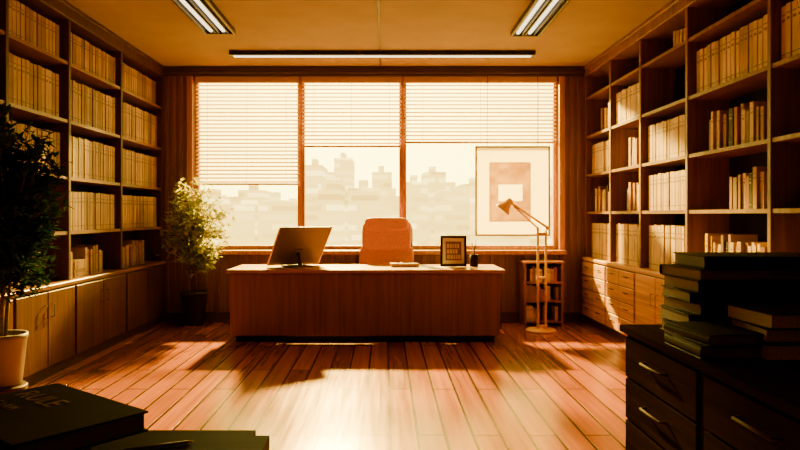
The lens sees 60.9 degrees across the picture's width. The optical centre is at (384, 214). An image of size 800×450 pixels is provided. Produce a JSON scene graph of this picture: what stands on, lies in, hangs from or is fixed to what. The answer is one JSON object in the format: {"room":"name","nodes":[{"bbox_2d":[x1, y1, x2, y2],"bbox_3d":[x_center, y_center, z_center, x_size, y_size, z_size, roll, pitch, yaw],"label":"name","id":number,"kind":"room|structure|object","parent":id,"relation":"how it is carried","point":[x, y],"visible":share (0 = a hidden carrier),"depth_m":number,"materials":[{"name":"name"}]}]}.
{"room":"office","nodes":[
{"label":"office","id":0,"kind":"room"},
{"bbox_2d":[27,322,626,449],"bbox_3d":[-0.135,1.360,3.417,6.190,0.100,10.333,0,0,0],"label":"floor","id":1,"kind":"structure","parent":0,"point":[564,389],"depth_m":5.19,"materials":[{"name":"brown wood"}]},
{"bbox_2d":[0,380,27,393],"bbox_3d":[-2.500,1.211,4.444,0.300,0.202,0.300,0,0,0],"label":"saucer","id":2,"kind":"object","parent":1,"relation":"on","point":[24,385],"visible":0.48,"depth_m":4.38,"materials":[{"name":"brown ceramic"}]},
{"bbox_2d":[0,103,73,387],"bbox_3d":[-2.334,0.194,4.396,0.655,1.832,0.914,0,0,0],"label":"potted ficus","id":3,"kind":"object","parent":2,"relation":"on","point":[25,188],"visible":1,"depth_m":4.35,"materials":[{"name":"plant"}]},
{"bbox_2d":[0,0,165,385],"bbox_3d":[-2.858,-0.252,6.066,0.433,3.124,4.531,0,0,0],"label":"built-in bookcase","id":4,"kind":"object","parent":1,"relation":"on","point":[68,322],"visible":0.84,"depth_m":6.22,"materials":[{"name":"brown wood"}]},
{"bbox_2d":[9,0,156,289],"bbox_3d":[-2.879,-0.527,6.049,0.230,2.171,4.430,0,0,0],"label":"books","id":5,"kind":"object","parent":4,"relation":"in","point":[32,86],"visible":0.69,"depth_m":6.40,"materials":[{"name":"brown paper"}]},
{"bbox_2d":[91,430,269,449],"bbox_3d":[-1.120,0.980,1.602,1.560,0.660,0.904,0,0,0],"label":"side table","id":6,"kind":"object","parent":1,"relation":"on","point":[202,439],"visible":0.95,"depth_m":1.96,"materials":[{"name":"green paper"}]},
{"bbox_2d":[0,383,148,449],"bbox_3d":[-0.902,0.565,1.668,0.495,0.168,0.407,0,0,38],"label":"books","id":7,"kind":"object","parent":6,"relation":"on","point":[56,416],"visible":1,"depth_m":1.62,"materials":[{"name":"black paper"}]},
{"bbox_2d":[122,440,192,449],"bbox_3d":[-0.633,0.644,1.898,0.190,0.010,0.010,0,0,-24],"label":"ballpoint pen","id":8,"kind":"object","parent":6,"relation":"on","point":[186,441],"visible":1,"depth_m":1.90,"materials":[{"name":"brown plastic"}]},
{"bbox_2d":[156,177,235,325],"bbox_3d":[-2.183,0.426,7.937,0.962,1.768,0.634,0,0,20],"label":"potted tree","id":9,"kind":"object","parent":1,"relation":"on","point":[193,301],"visible":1,"depth_m":7.95,"materials":[{"name":"green plant"}]},
{"bbox_2d":[226,264,504,341],"bbox_3d":[-0.195,0.935,7.331,2.851,0.750,0.773,0,0,0],"label":"executive desk","id":10,"kind":"object","parent":1,"relation":"on","point":[319,302],"visible":1,"depth_m":6.97,"materials":[{"name":"brown wood"}]},
{"bbox_2d":[267,227,332,267],"bbox_3d":[-0.931,0.342,7.358,0.640,0.433,0.353,0,0,-36],"label":"desktop monitor","id":11,"kind":"object","parent":10,"relation":"on","point":[293,247],"visible":1,"depth_m":7.32,"materials":[{"name":"brown plastic"}]},
{"bbox_2d":[389,262,418,266],"bbox_3d":[0.206,0.536,7.391,0.300,0.047,0.200,0,0,-8],"label":"notebook","id":12,"kind":"object","parent":10,"relation":"on","point":[392,264],"visible":1,"depth_m":7.31,"materials":[{"name":"beige paper"}]},
{"bbox_2d":[429,266,460,268],"bbox_3d":[0.625,0.557,7.192,0.335,0.006,0.246,0,0,23],"label":"loose papers","id":13,"kind":"object","parent":10,"relation":"on","point":[438,267],"visible":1,"depth_m":7.17,"materials":[{"name":"beige paper"}]},
{"bbox_2d":[440,236,466,266],"bbox_3d":[0.742,0.392,7.414,0.289,0.335,0.164,0,0,0],"label":"photo frame","id":14,"kind":"object","parent":10,"relation":"on","point":[453,249],"visible":1,"depth_m":7.37,"materials":[{"name":"brown wood"}]},
{"bbox_2d":[470,240,477,266],"bbox_3d":[0.967,0.409,7.391,0.092,0.300,0.092,0,0,0],"label":"pencil cup","id":15,"kind":"object","parent":10,"relation":"on","point":[473,257],"visible":1,"depth_m":7.36,"materials":[{"name":"brown wood"}]},
{"bbox_2d":[359,217,413,263],"bbox_3d":[-0.002,0.668,8.011,0.779,1.278,0.700,0,0,0],"label":"office chair","id":16,"kind":"object","parent":1,"relation":"on","point":[385,240],"visible":0.36,"depth_m":8.15,"materials":[{"name":"orange leather"}]},
{"bbox_2d":[496,198,556,333],"bbox_3d":[1.593,0.559,7.684,0.683,1.502,0.344,0,0,0],"label":"floor lamp","id":17,"kind":"object","parent":1,"relation":"on","point":[505,206],"visible":1,"depth_m":7.67,"materials":[{"name":"gold metal"}]},
{"bbox_2d":[519,260,563,325],"bbox_3d":[1.870,0.927,8.143,0.480,0.765,0.300,0,0,0],"label":"bookshelf","id":18,"kind":"object","parent":1,"relation":"on","point":[528,268],"visible":0.8,"depth_m":8.03,"materials":[{"name":"brown wood"}]},
{"bbox_2d":[582,0,799,342],"bbox_3d":[2.588,-0.252,5.941,0.433,3.124,4.781,0,0,0],"label":"built-in bookcase","id":19,"kind":"object","parent":1,"relation":"on","point":[614,293],"visible":0.61,"depth_m":5.66,"materials":[{"name":"brown wood"}]},
{"bbox_2d":[592,0,799,270],"bbox_3d":[2.609,-0.549,5.900,0.231,2.114,4.632,0,0,0],"label":"books","id":20,"kind":"object","parent":19,"relation":"in","point":[743,51],"visible":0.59,"depth_m":5.29,"materials":[{"name":"brown paper"}]},
{"bbox_2d":[619,324,799,449],"bbox_3d":[1.778,0.935,2.619,1.204,0.750,1.737,0,0,0],"label":"table","id":21,"kind":"object","parent":1,"relation":"on","point":[676,399],"visible":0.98,"depth_m":2.62,"materials":[{"name":"brown wood"}]},
{"bbox_2d":[664,321,763,359],"bbox_3d":[1.349,0.511,2.800,0.276,0.096,0.363,0,0,0],"label":"books","id":22,"kind":"object","parent":21,"relation":"on","point":[703,340],"visible":0.94,"depth_m":2.66,"materials":[{"name":"paper"}]},
{"bbox_2d":[659,252,799,329],"bbox_3d":[1.690,0.371,3.181,0.692,0.376,0.413,0,0,0],"label":"books","id":23,"kind":"object","parent":21,"relation":"on","point":[698,286],"visible":0.78,"depth_m":3.01,"materials":[{"name":"black paper"}]},
{"bbox_2d":[724,303,799,361],"bbox_3d":[1.710,0.469,2.761,0.531,0.182,0.355,0,0,0],"label":"books","id":24,"kind":"object","parent":21,"relation":"on","point":[779,323],"visible":0.75,"depth_m":2.62,"materials":[{"name":"brown paper"}]},
{"bbox_2d":[66,0,671,65],"bbox_3d":[-0.135,-1.874,3.417,6.190,0.120,10.333,0,0,0],"label":"ceiling","id":25,"kind":"structure","parent":0,"point":[583,30],"depth_m":6.58,"materials":[{"name":"paint"}]},
{"bbox_2d":[171,0,235,34],"bbox_3d":[-1.610,-1.788,5.627,0.300,0.050,2.054,0,0,0],"label":"ceiling light panel","id":26,"kind":"object","parent":25,"relation":"attached to","point":[204,14],"depth_m":6.10,"materials":[{"name":"white plastic"}]},
{"bbox_2d":[377,0,380,66],"bbox_3d":[-0.055,-1.808,3.337,0.020,0.012,9.873,0,0,0],"label":"trim","id":27,"kind":"structure","parent":25,"relation":"attached to","point":[378,1],"depth_m":6.54,"materials":[{"name":"brown wood"}]},
{"bbox_2d":[229,50,535,57],"bbox_3d":[-0.030,-1.786,7.556,3.380,0.056,0.140,0,0,0],"label":"ceiling light","id":28,"kind":"object","parent":25,"relation":"attached to","point":[233,53],"visible":1,"depth_m":7.49,"materials":[{"name":"grey metal"}]},
{"bbox_2d":[510,0,570,36],"bbox_3d":[1.385,-1.788,5.666,0.290,0.050,2.133,0,0,0],"label":"ceiling light panel","id":29,"kind":"object","parent":25,"relation":"attached to","point":[539,14],"depth_m":6.13,"materials":[{"name":"white plastic"}]},
{"bbox_2d":[162,76,585,321],"bbox_3d":[-0.135,-0.252,8.449,5.890,3.124,0.268,0,0,0],"label":"wall","id":30,"kind":"structure","parent":0,"point":[216,281],"depth_m":8.33,"materials":[{"name":"brown wood"}]},
{"bbox_2d":[195,77,300,249],"bbox_3d":[-1.697,-0.649,8.468,1.311,2.157,0.070,0,0,0],"label":"window","id":31,"kind":"structure","parent":30,"relation":"in","point":[229,247],"depth_m":8.43,"materials":[{"name":"brown wood"}]},
{"bbox_2d":[195,77,298,184],"bbox_3d":[-1.697,-1.047,8.388,1.271,1.358,0.070,0,0,0],"label":"blind","id":32,"kind":"object","parent":31,"relation":"attached to","point":[207,80],"visible":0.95,"depth_m":8.38,"materials":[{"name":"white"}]},
{"bbox_2d":[301,77,402,249],"bbox_3d":[-0.410,-0.649,8.468,1.262,2.157,0.070,0,0,0],"label":"window","id":33,"kind":"structure","parent":30,"relation":"in","point":[327,247],"depth_m":8.43,"materials":[{"name":"brown wood"}]},
{"bbox_2d":[302,77,400,147],"bbox_3d":[-0.410,-1.280,8.388,1.222,0.892,0.070,0,0,0],"label":"blind","id":34,"kind":"object","parent":33,"relation":"attached to","point":[351,80],"visible":0.95,"depth_m":8.38,"materials":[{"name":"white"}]},
{"bbox_2d":[163,66,584,76],"bbox_3d":[-0.135,-1.753,8.303,5.170,0.118,0.060,0,0,0],"label":"trim","id":35,"kind":"structure","parent":30,"relation":"attached to","point":[195,71],"depth_m":8.28,"materials":[{"name":"brown wood"}]},
{"bbox_2d":[166,312,581,321],"bbox_3d":[-0.135,1.250,8.316,5.090,0.120,0.035,0,0,0],"label":"baseboard","id":36,"kind":"structure","parent":30,"relation":"attached to","point":[170,316],"depth_m":8.30,"materials":[{"name":"brown wood"}]},
{"bbox_2d":[187,76,564,249],"bbox_3d":[-0.110,-0.674,8.318,4.625,2.207,0.030,0,0,0],"label":"trim","id":37,"kind":"structure","parent":30,"relation":"attached to","point":[189,78],"depth_m":8.30,"materials":[{"name":"brown wood"}]},
{"bbox_2d":[214,250,566,254],"bbox_3d":[-0.110,0.454,8.318,4.625,0.050,0.230,0,0,0],"label":"trim","id":38,"kind":"structure","parent":30,"relation":"attached to","point":[224,252],"depth_m":8.20,"materials":[{"name":"brown wood"}]},
{"bbox_2d":[403,77,556,249],"bbox_3d":[1.177,-0.649,8.468,1.912,2.157,0.070,0,0,0],"label":"window","id":39,"kind":"structure","parent":30,"relation":"in","point":[553,246],"depth_m":8.43,"materials":[{"name":"brown wood"}]},
{"bbox_2d":[404,77,556,143],"bbox_3d":[1.177,-1.304,8.388,1.872,0.843,0.070,0,0,0],"label":"blind","id":40,"kind":"object","parent":39,"relation":"attached to","point":[406,79],"visible":0.94,"depth_m":8.38,"materials":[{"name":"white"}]},
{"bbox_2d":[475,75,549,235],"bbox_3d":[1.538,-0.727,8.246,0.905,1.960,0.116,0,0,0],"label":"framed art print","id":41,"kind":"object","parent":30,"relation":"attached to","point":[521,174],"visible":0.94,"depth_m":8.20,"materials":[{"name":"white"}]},
{"label":"outside","id":42,"kind":"structure","parent":0,"visible":0},
{"bbox_2d":[200,153,551,244],"bbox_3d":[0.735,15.026,107.500,73.529,52.569,45.000,0,0,0],"label":"city skyline","id":43,"kind":"object","parent":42,"point":[436,207],"visible":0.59,"depth_m":95.00}
]}

